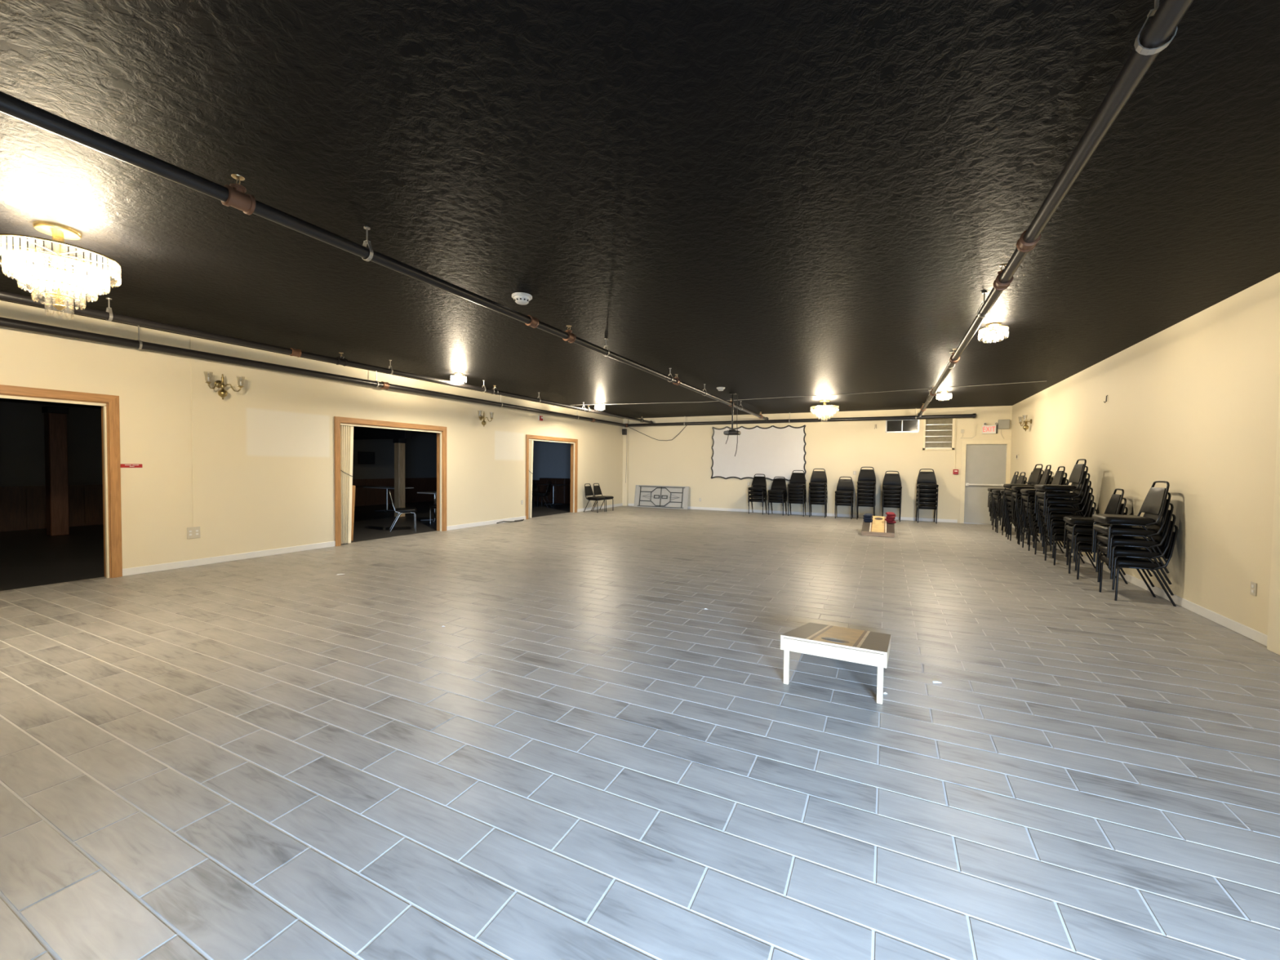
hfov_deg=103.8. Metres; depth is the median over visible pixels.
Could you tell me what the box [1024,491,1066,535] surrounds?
chair
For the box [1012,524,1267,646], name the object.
baseboard
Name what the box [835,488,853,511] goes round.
chair
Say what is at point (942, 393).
ceiling light
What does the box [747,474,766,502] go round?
chair
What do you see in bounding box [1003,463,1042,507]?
chair
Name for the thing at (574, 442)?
door
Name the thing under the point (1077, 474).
chair
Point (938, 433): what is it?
vent
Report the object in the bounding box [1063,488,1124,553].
chair
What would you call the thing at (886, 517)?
bean bag
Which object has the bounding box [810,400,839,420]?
chandelier
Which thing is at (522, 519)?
cable
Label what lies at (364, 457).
print
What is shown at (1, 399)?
ceiling
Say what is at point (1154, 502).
chair
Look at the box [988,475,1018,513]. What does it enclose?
chair
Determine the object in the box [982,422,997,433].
exit sign
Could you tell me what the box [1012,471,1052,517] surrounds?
chair
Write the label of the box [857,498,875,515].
chair
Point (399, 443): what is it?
timber post
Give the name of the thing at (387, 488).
table
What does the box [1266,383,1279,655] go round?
trim
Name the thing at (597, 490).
chair
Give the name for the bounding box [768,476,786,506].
chair
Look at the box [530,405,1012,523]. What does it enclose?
wall
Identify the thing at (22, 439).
wall
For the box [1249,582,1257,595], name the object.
wall outlet
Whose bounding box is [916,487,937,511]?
chair
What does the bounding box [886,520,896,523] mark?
bean bag
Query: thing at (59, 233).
chandelier
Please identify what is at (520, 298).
smoke detector
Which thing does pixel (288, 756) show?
floor
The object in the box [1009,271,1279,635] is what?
wall
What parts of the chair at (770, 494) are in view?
seat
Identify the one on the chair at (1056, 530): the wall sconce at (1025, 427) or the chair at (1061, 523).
the chair at (1061, 523)
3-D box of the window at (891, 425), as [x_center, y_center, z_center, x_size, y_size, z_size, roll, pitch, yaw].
[7.553,-1.557,14.460,0.860,0.385,0.065,1,2,26]
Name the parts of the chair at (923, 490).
backrest, seat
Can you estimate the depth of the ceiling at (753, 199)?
2.99 m
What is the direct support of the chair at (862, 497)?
on the chair at (860, 500)
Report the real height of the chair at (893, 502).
0.898 m
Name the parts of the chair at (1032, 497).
leg, leg, seat, frame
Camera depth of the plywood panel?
9.52 m
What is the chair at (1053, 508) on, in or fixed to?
on the chair at (1054, 516)
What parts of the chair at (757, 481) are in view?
seat, backrest, frame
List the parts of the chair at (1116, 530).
leg, leg, seat frame, seat, frame, backrest, leg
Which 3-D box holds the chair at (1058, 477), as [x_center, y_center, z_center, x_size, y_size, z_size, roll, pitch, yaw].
[7.167,0.200,8.947,0.555,0.898,0.491,1,2,26]
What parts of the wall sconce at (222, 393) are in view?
arm, wall plate, arm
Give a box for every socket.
[12,251,18,256]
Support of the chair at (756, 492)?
on the chair at (752, 495)
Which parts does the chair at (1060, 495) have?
leg, leg, seat frame, seat, backrest, frame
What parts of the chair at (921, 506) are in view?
seat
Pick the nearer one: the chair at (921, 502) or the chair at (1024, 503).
the chair at (1024, 503)
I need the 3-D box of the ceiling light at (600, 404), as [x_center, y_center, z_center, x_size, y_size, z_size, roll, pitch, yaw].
[-1.108,-2.017,13.866,0.294,0.201,0.294,1,2,26]
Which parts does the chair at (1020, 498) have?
leg, seat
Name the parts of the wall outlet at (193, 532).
plate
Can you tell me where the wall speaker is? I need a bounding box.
[622,428,626,483]
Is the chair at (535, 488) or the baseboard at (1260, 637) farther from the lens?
the chair at (535, 488)
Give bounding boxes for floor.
[0,501,1279,959]
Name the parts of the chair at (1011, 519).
leg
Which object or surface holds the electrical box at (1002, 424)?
attached to the wall at (841, 448)
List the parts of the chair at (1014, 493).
leg, seat, leg, frame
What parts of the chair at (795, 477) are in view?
seat, backrest, frame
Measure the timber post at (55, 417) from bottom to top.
2.470 m
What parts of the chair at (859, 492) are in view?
seat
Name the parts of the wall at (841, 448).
wainscot panel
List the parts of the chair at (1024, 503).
leg, seat, leg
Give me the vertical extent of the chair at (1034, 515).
0.898 m
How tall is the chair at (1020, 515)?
0.898 m
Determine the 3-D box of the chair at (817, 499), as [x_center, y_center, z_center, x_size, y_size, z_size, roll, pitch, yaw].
[5.383,0.554,15.149,0.491,0.898,0.555,1,2,25]
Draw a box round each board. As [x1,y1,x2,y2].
[780,622,890,704]
[861,515,894,537]
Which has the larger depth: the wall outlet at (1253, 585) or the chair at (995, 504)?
the chair at (995, 504)
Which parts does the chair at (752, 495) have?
seat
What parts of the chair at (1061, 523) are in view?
leg, leg, seat, backrest, frame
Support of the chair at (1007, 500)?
on the chair at (1009, 506)
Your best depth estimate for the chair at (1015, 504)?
9.60 m
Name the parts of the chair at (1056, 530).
leg, leg, seat, frame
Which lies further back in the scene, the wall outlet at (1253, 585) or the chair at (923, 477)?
the chair at (923, 477)
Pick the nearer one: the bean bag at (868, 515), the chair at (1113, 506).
the chair at (1113, 506)
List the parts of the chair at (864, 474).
seat, backrest, frame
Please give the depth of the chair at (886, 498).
14.02 m
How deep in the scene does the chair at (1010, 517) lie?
10.71 m
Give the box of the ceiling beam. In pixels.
[344,425,412,439]
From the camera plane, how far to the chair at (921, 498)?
13.65 m
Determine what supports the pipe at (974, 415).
hanging from the ceiling at (753, 199)
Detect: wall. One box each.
[0,300,622,568]
[0,401,436,531]
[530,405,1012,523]
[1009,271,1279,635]
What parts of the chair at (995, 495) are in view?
leg, seat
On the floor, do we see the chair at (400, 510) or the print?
the chair at (400, 510)
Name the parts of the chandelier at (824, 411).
stem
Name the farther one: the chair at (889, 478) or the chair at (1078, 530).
the chair at (889, 478)
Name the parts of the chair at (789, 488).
seat, backrest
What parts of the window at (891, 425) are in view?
pane, pane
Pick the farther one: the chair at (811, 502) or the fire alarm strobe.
the chair at (811, 502)
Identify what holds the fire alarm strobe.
attached to the wall at (264, 453)
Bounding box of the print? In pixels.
[360,453,373,462]
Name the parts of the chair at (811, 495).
seat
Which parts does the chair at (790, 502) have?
seat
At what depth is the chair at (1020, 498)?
9.60 m
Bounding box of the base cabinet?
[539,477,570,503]
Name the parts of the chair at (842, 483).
seat, frame, backrest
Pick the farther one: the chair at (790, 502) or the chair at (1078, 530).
the chair at (790, 502)
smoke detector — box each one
[511,292,532,304]
[716,386,724,391]
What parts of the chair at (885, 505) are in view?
seat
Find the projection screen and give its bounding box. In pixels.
[710,424,806,481]
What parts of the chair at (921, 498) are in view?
seat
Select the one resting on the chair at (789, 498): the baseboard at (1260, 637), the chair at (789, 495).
the chair at (789, 495)
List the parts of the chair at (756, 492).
seat, backrest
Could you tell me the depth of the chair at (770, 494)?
15.46 m
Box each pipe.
[0,91,768,421]
[0,290,653,424]
[0,316,626,426]
[554,381,1042,405]
[625,408,976,427]
[917,0,1194,416]
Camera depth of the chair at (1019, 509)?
9.60 m
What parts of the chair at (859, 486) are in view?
seat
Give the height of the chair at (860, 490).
0.898 m
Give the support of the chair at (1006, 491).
on the chair at (1007, 497)
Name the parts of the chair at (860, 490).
seat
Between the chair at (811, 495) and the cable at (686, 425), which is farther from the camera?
the cable at (686, 425)
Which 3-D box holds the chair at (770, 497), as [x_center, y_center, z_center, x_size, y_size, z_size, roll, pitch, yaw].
[4.307,0.541,15.679,0.491,0.898,0.555,2,2,27]
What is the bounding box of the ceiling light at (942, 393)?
[936,391,951,400]
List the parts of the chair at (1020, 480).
seat, leg, backrest, frame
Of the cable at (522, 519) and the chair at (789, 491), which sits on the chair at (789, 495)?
the chair at (789, 491)
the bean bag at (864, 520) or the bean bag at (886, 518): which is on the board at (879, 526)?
the bean bag at (864, 520)
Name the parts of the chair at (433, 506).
seat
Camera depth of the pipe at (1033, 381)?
11.64 m
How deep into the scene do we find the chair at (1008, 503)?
10.50 m
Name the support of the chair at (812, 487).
on the chair at (822, 491)
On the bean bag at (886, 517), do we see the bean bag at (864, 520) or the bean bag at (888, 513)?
the bean bag at (888, 513)
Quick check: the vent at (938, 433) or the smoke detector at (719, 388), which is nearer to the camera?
the smoke detector at (719, 388)
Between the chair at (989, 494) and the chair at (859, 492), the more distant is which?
the chair at (859, 492)
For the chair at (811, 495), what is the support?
on the chair at (817, 499)
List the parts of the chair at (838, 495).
seat, backrest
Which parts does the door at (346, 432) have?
lead post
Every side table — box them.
[354,485,371,511]
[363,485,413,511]
[417,491,436,521]
[537,484,570,505]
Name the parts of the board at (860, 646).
rail, leg, rail, leg, rail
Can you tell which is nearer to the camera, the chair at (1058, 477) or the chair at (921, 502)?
the chair at (1058, 477)
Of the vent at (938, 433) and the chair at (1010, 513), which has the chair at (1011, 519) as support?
the chair at (1010, 513)
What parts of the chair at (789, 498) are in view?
seat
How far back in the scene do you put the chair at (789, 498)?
15.19 m
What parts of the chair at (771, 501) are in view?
seat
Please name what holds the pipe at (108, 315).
hanging from the ceiling at (753, 199)
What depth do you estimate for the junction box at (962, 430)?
13.76 m
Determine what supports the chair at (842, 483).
on the chair at (838, 495)
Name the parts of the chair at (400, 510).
leg, frame, leg, seat, leg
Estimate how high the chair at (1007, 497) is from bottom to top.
0.898 m
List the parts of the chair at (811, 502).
seat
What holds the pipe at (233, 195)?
hanging from the ceiling at (753, 199)
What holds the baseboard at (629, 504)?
attached to the wall at (841, 448)
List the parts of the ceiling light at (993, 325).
bulb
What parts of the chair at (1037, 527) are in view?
leg, leg, seat, leg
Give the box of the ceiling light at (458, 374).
[450,372,466,383]
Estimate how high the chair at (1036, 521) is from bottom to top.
0.898 m
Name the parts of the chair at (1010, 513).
leg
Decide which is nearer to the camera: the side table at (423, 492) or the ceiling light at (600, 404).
the side table at (423, 492)
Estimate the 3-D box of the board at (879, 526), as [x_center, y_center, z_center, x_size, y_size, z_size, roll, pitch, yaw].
[5.438,1.047,11.454,0.650,0.340,1.215,1,2,26]
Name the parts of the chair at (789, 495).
seat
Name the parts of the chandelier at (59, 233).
bulb, bulb, bulb, bulb, bulb, stem, bulb, bulb, bulb, bulb, bulb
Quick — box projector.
[723,392,740,456]
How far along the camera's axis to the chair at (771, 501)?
15.51 m
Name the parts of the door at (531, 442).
lead post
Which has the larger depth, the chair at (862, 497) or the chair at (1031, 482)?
the chair at (862, 497)
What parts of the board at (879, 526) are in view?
rail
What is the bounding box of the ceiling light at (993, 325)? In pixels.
[977,322,1008,341]
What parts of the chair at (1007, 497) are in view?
leg, seat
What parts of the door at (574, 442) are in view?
casing, head casing, casing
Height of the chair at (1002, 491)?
0.898 m
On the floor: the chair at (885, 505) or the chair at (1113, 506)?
the chair at (885, 505)
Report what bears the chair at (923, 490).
on the chair at (921, 494)
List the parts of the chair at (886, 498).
seat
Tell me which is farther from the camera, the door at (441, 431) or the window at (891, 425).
the window at (891, 425)
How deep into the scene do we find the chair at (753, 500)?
15.80 m
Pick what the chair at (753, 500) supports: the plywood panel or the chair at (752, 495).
the chair at (752, 495)
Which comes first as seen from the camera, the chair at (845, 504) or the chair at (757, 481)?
the chair at (845, 504)
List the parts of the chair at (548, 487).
seat, backrest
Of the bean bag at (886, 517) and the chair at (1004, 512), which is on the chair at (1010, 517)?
the chair at (1004, 512)
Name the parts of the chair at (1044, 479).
leg, seat, backrest, frame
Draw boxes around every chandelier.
[0,220,121,317]
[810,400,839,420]
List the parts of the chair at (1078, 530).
leg, leg, seat, backrest, frame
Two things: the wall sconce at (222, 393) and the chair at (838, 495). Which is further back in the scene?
the chair at (838, 495)
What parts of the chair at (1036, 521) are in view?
leg, leg, seat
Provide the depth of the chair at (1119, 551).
5.67 m
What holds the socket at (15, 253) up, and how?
attached to the chandelier at (59, 233)
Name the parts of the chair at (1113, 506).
leg, leg, seat, backrest, frame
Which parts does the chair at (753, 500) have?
seat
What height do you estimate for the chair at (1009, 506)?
0.898 m
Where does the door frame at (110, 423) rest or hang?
in the wall at (264, 453)
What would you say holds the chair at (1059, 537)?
on the floor
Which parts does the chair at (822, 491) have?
seat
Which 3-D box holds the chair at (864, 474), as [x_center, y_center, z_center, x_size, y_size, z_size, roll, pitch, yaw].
[6.513,0.066,14.430,0.491,0.898,0.555,1,2,26]
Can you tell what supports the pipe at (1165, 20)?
hanging from the ceiling at (753, 199)
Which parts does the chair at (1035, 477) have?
leg, seat, backrest, frame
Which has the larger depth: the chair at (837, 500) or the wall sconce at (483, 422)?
the chair at (837, 500)
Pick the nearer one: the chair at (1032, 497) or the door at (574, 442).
the chair at (1032, 497)
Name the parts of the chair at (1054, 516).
leg, leg, seat, backrest, frame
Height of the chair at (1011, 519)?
0.898 m
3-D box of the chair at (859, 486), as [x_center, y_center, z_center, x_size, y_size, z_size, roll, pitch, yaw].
[6.522,0.171,14.462,0.491,0.898,0.555,1,2,26]
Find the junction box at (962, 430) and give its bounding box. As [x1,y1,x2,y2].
[960,424,977,438]
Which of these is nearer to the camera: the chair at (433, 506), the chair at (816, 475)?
the chair at (433, 506)
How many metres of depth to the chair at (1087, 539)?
6.83 m
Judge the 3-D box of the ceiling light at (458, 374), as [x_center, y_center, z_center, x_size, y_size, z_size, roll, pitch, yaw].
[-3.431,-1.920,9.493,0.294,0.201,0.294,1,2,26]
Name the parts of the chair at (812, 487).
seat, backrest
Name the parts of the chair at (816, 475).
seat, frame, backrest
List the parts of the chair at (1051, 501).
leg, leg, seat frame, seat, backrest, frame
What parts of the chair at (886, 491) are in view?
seat, backrest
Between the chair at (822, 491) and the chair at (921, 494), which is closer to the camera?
the chair at (921, 494)
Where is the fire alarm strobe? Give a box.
[537,415,542,420]
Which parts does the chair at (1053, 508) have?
leg, leg, seat, backrest, frame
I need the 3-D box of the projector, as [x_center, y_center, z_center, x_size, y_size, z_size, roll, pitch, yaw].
[2.162,-1.282,11.736,0.350,1.472,0.294,1,2,26]
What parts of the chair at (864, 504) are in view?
seat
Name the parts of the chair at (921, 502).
seat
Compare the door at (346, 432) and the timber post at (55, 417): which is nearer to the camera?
the door at (346, 432)
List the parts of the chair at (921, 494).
seat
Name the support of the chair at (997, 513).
on the floor
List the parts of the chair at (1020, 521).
leg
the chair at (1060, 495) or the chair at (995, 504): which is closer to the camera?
the chair at (1060, 495)
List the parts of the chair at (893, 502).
seat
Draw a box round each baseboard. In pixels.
[122,502,622,576]
[628,503,957,523]
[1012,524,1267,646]
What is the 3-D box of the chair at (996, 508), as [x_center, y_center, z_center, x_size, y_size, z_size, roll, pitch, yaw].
[8.524,0.700,11.483,0.555,0.898,0.491,1,2,22]
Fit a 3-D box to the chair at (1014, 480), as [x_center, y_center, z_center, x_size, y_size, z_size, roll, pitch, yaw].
[8.730,0.239,12.081,0.555,0.898,0.491,2,2,27]
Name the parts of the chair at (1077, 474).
leg, leg, seat frame, seat, leg, backrest, frame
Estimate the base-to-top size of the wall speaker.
1.965 m
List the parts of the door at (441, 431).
casing, head casing, casing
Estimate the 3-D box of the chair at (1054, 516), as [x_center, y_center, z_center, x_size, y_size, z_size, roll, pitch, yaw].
[6.747,0.557,7.952,0.555,0.898,0.491,1,2,24]
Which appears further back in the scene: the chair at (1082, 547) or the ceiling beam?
the ceiling beam
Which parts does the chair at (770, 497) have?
seat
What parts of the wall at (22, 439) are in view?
wainscot panel, wainscot panel, wainscot panel, chair rail, wainscot panel, wainscot panel, wainscot panel, wainscot panel, wainscot panel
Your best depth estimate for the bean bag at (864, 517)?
11.62 m
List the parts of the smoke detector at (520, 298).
plate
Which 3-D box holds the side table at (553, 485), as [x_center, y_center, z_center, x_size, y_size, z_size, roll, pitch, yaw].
[-3.197,0.540,18.514,1.000,0.735,0.800,1,2,26]
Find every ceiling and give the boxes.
[0,0,1279,418]
[0,398,436,434]
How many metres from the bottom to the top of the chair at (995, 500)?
0.898 m
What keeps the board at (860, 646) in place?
on the floor
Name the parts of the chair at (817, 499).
seat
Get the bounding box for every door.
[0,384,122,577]
[333,416,446,546]
[340,425,353,544]
[525,434,577,519]
[528,440,533,518]
[959,440,1011,524]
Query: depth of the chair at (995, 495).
11.40 m
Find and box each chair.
[388,489,417,531]
[429,493,436,524]
[532,480,542,506]
[533,481,551,507]
[583,483,605,512]
[592,483,613,511]
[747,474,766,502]
[748,485,766,506]
[748,489,766,511]
[748,493,767,514]
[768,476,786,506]
[768,488,786,509]
[768,493,786,512]
[768,498,786,515]
[787,470,805,500]
[787,482,805,503]
[787,487,806,506]
[787,489,806,510]
[787,495,806,513]
[787,498,806,516]
[808,468,826,498]
[808,480,826,502]
[808,485,826,506]
[808,490,827,510]
[808,493,827,514]
[808,500,826,517]
[834,493,853,515]
[835,476,853,507]
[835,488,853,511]
[835,500,853,519]
[856,488,875,509]
[856,495,875,513]
[856,502,875,519]
[857,466,875,498]
[857,479,875,502]
[857,484,875,506]
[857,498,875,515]
[881,496,901,514]
[881,503,900,521]
[882,471,902,503]
[882,483,901,506]
[882,493,901,511]
[882,500,900,518]
[915,481,938,506]
[915,491,937,515]
[915,496,937,519]
[915,500,937,524]
[916,468,938,502]
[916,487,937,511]
[987,471,1018,508]
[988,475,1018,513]
[989,497,995,517]
[991,471,1025,511]
[992,476,1026,515]
[992,511,1017,532]
[994,481,1026,520]
[995,503,1001,525]
[995,508,1002,530]
[996,512,1026,535]
[1000,471,1032,512]
[1000,482,1031,518]
[1001,500,1010,523]
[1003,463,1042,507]
[1003,506,1010,528]
[1004,470,1044,514]
[1004,511,1035,533]
[1005,495,1015,519]
[1005,516,1037,541]
[1006,501,1018,525]
[1007,506,1017,532]
[1008,512,1048,539]
[1009,518,1048,545]
[1011,464,1051,511]
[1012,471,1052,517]
[1013,476,1053,523]
[1014,503,1026,528]
[1016,509,1028,535]
[1017,515,1053,542]
[1018,520,1057,550]
[1020,466,1065,516]
[1022,472,1066,522]
[1022,479,1068,528]
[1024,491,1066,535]
[1025,513,1044,542]
[1026,520,1070,549]
[1028,525,1071,557]
[1034,458,1086,516]
[1035,466,1088,522]
[1037,473,1089,529]
[1038,480,1091,536]
[1040,487,1093,543]
[1041,494,1093,553]
[1043,502,1096,560]
[1044,509,1097,568]
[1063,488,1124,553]
[1065,497,1126,561]
[1066,506,1128,574]
[1068,541,1128,584]
[1091,480,1169,562]
[1093,492,1171,573]
[1095,502,1173,584]
[1097,513,1175,595]
[1098,524,1177,606]
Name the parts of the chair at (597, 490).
backrest, seat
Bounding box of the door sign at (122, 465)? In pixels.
[120,463,142,467]
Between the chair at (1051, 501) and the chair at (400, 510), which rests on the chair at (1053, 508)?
the chair at (1051, 501)
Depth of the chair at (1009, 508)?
10.44 m
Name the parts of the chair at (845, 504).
seat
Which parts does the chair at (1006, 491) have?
leg, seat, backrest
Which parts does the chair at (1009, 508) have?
leg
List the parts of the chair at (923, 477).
backrest, frame, seat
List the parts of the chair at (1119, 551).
leg, leg, seat frame, seat, leg, backrest, leg, frame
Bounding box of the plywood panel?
[351,485,355,541]
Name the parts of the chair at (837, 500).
seat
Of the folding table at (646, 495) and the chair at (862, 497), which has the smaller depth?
the chair at (862, 497)
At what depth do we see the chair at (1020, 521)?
9.58 m
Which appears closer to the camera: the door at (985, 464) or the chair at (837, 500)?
the door at (985, 464)
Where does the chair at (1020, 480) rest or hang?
on the chair at (995, 495)
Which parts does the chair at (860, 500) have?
seat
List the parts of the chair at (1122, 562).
leg, leg, seat frame, seat, leg, leg, backrest, frame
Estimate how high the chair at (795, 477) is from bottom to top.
0.898 m
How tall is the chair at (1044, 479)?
0.898 m
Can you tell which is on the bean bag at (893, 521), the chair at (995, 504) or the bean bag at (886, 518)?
the bean bag at (886, 518)
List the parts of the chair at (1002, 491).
leg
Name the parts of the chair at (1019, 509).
leg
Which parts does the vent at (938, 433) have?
slat rail, slat rail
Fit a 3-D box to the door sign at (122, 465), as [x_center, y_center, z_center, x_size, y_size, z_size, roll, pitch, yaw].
[-6.496,-0.181,6.413,0.007,0.046,0.208,1,2,26]
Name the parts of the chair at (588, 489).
backrest, seat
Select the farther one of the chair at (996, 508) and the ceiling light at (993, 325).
the chair at (996, 508)
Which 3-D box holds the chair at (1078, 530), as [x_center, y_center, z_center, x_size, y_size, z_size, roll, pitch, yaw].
[6.263,0.676,6.912,0.555,0.898,0.491,2,2,30]
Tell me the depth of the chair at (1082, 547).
6.83 m
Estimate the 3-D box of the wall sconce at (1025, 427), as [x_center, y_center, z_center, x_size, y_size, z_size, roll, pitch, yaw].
[8.873,-1.303,11.549,0.211,0.365,0.490,1,2,26]
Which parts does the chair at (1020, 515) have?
leg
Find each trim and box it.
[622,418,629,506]
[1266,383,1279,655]
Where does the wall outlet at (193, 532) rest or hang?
attached to the wall at (264, 453)
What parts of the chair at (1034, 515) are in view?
leg, leg, seat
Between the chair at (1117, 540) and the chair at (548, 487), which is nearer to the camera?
the chair at (1117, 540)
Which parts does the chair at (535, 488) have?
backrest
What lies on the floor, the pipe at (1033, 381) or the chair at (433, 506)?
the chair at (433, 506)
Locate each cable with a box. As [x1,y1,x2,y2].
[496,519,524,523]
[630,425,686,440]
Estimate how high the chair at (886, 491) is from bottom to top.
0.898 m
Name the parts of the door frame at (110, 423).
head casing, casing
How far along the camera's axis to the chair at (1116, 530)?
5.69 m
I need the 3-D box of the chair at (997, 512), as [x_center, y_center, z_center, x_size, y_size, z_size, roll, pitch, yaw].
[8.821,0.796,12.046,0.555,0.898,0.491,2,2,28]
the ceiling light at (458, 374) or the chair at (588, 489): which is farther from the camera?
the chair at (588, 489)
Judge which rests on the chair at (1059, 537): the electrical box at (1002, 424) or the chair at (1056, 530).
the chair at (1056, 530)
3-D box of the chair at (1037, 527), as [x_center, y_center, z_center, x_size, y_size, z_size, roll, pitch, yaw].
[7.280,0.868,8.904,0.555,0.898,0.491,1,2,26]
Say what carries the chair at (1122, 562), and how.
on the floor
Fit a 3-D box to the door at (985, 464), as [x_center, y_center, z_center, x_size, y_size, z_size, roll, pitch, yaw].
[9.384,0.056,13.668,1.200,2.310,0.241,1,2,26]
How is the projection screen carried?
attached to the wall at (841, 448)
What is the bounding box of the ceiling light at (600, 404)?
[594,403,604,410]
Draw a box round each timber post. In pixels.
[41,406,69,536]
[393,438,406,516]
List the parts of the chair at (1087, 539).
leg, leg, seat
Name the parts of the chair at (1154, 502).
leg, leg, seat frame, seat, backrest, frame, leg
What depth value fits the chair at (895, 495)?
13.98 m
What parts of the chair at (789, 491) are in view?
seat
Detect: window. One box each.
[885,418,919,432]
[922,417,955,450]
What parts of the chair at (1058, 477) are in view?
leg, leg, seat, backrest, frame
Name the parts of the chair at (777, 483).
seat, backrest, frame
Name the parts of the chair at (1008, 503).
leg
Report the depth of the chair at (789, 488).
15.14 m
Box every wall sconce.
[205,373,244,399]
[478,411,493,426]
[1019,415,1031,431]
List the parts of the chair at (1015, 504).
leg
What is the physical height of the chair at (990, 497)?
0.898 m
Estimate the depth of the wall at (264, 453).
7.59 m
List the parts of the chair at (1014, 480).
seat, backrest, frame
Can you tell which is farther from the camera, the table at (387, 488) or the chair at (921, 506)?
the table at (387, 488)
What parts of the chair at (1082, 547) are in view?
leg, leg, seat, leg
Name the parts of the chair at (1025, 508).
leg, seat, leg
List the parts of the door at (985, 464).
frame, head frame, frame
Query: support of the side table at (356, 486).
on the floor
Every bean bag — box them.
[862,513,873,517]
[862,516,872,519]
[863,519,872,522]
[884,517,895,520]
[885,511,895,515]
[885,515,896,518]
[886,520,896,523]
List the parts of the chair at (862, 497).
seat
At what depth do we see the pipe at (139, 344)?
7.24 m
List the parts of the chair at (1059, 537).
leg, seat, leg, leg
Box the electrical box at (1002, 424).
[997,419,1009,438]
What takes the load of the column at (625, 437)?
attached to the wall at (841, 448)
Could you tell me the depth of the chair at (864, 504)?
14.39 m
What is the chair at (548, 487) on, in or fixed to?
on the floor
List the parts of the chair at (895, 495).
seat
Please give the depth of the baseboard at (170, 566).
7.65 m
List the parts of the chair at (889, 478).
backrest, frame, seat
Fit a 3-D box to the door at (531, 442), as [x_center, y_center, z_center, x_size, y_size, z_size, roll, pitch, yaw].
[-3.023,-0.018,13.682,0.145,2.118,0.258,1,2,26]
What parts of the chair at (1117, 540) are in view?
leg, leg, seat frame, seat, leg, backrest, frame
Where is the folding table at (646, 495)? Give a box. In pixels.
[633,484,688,509]

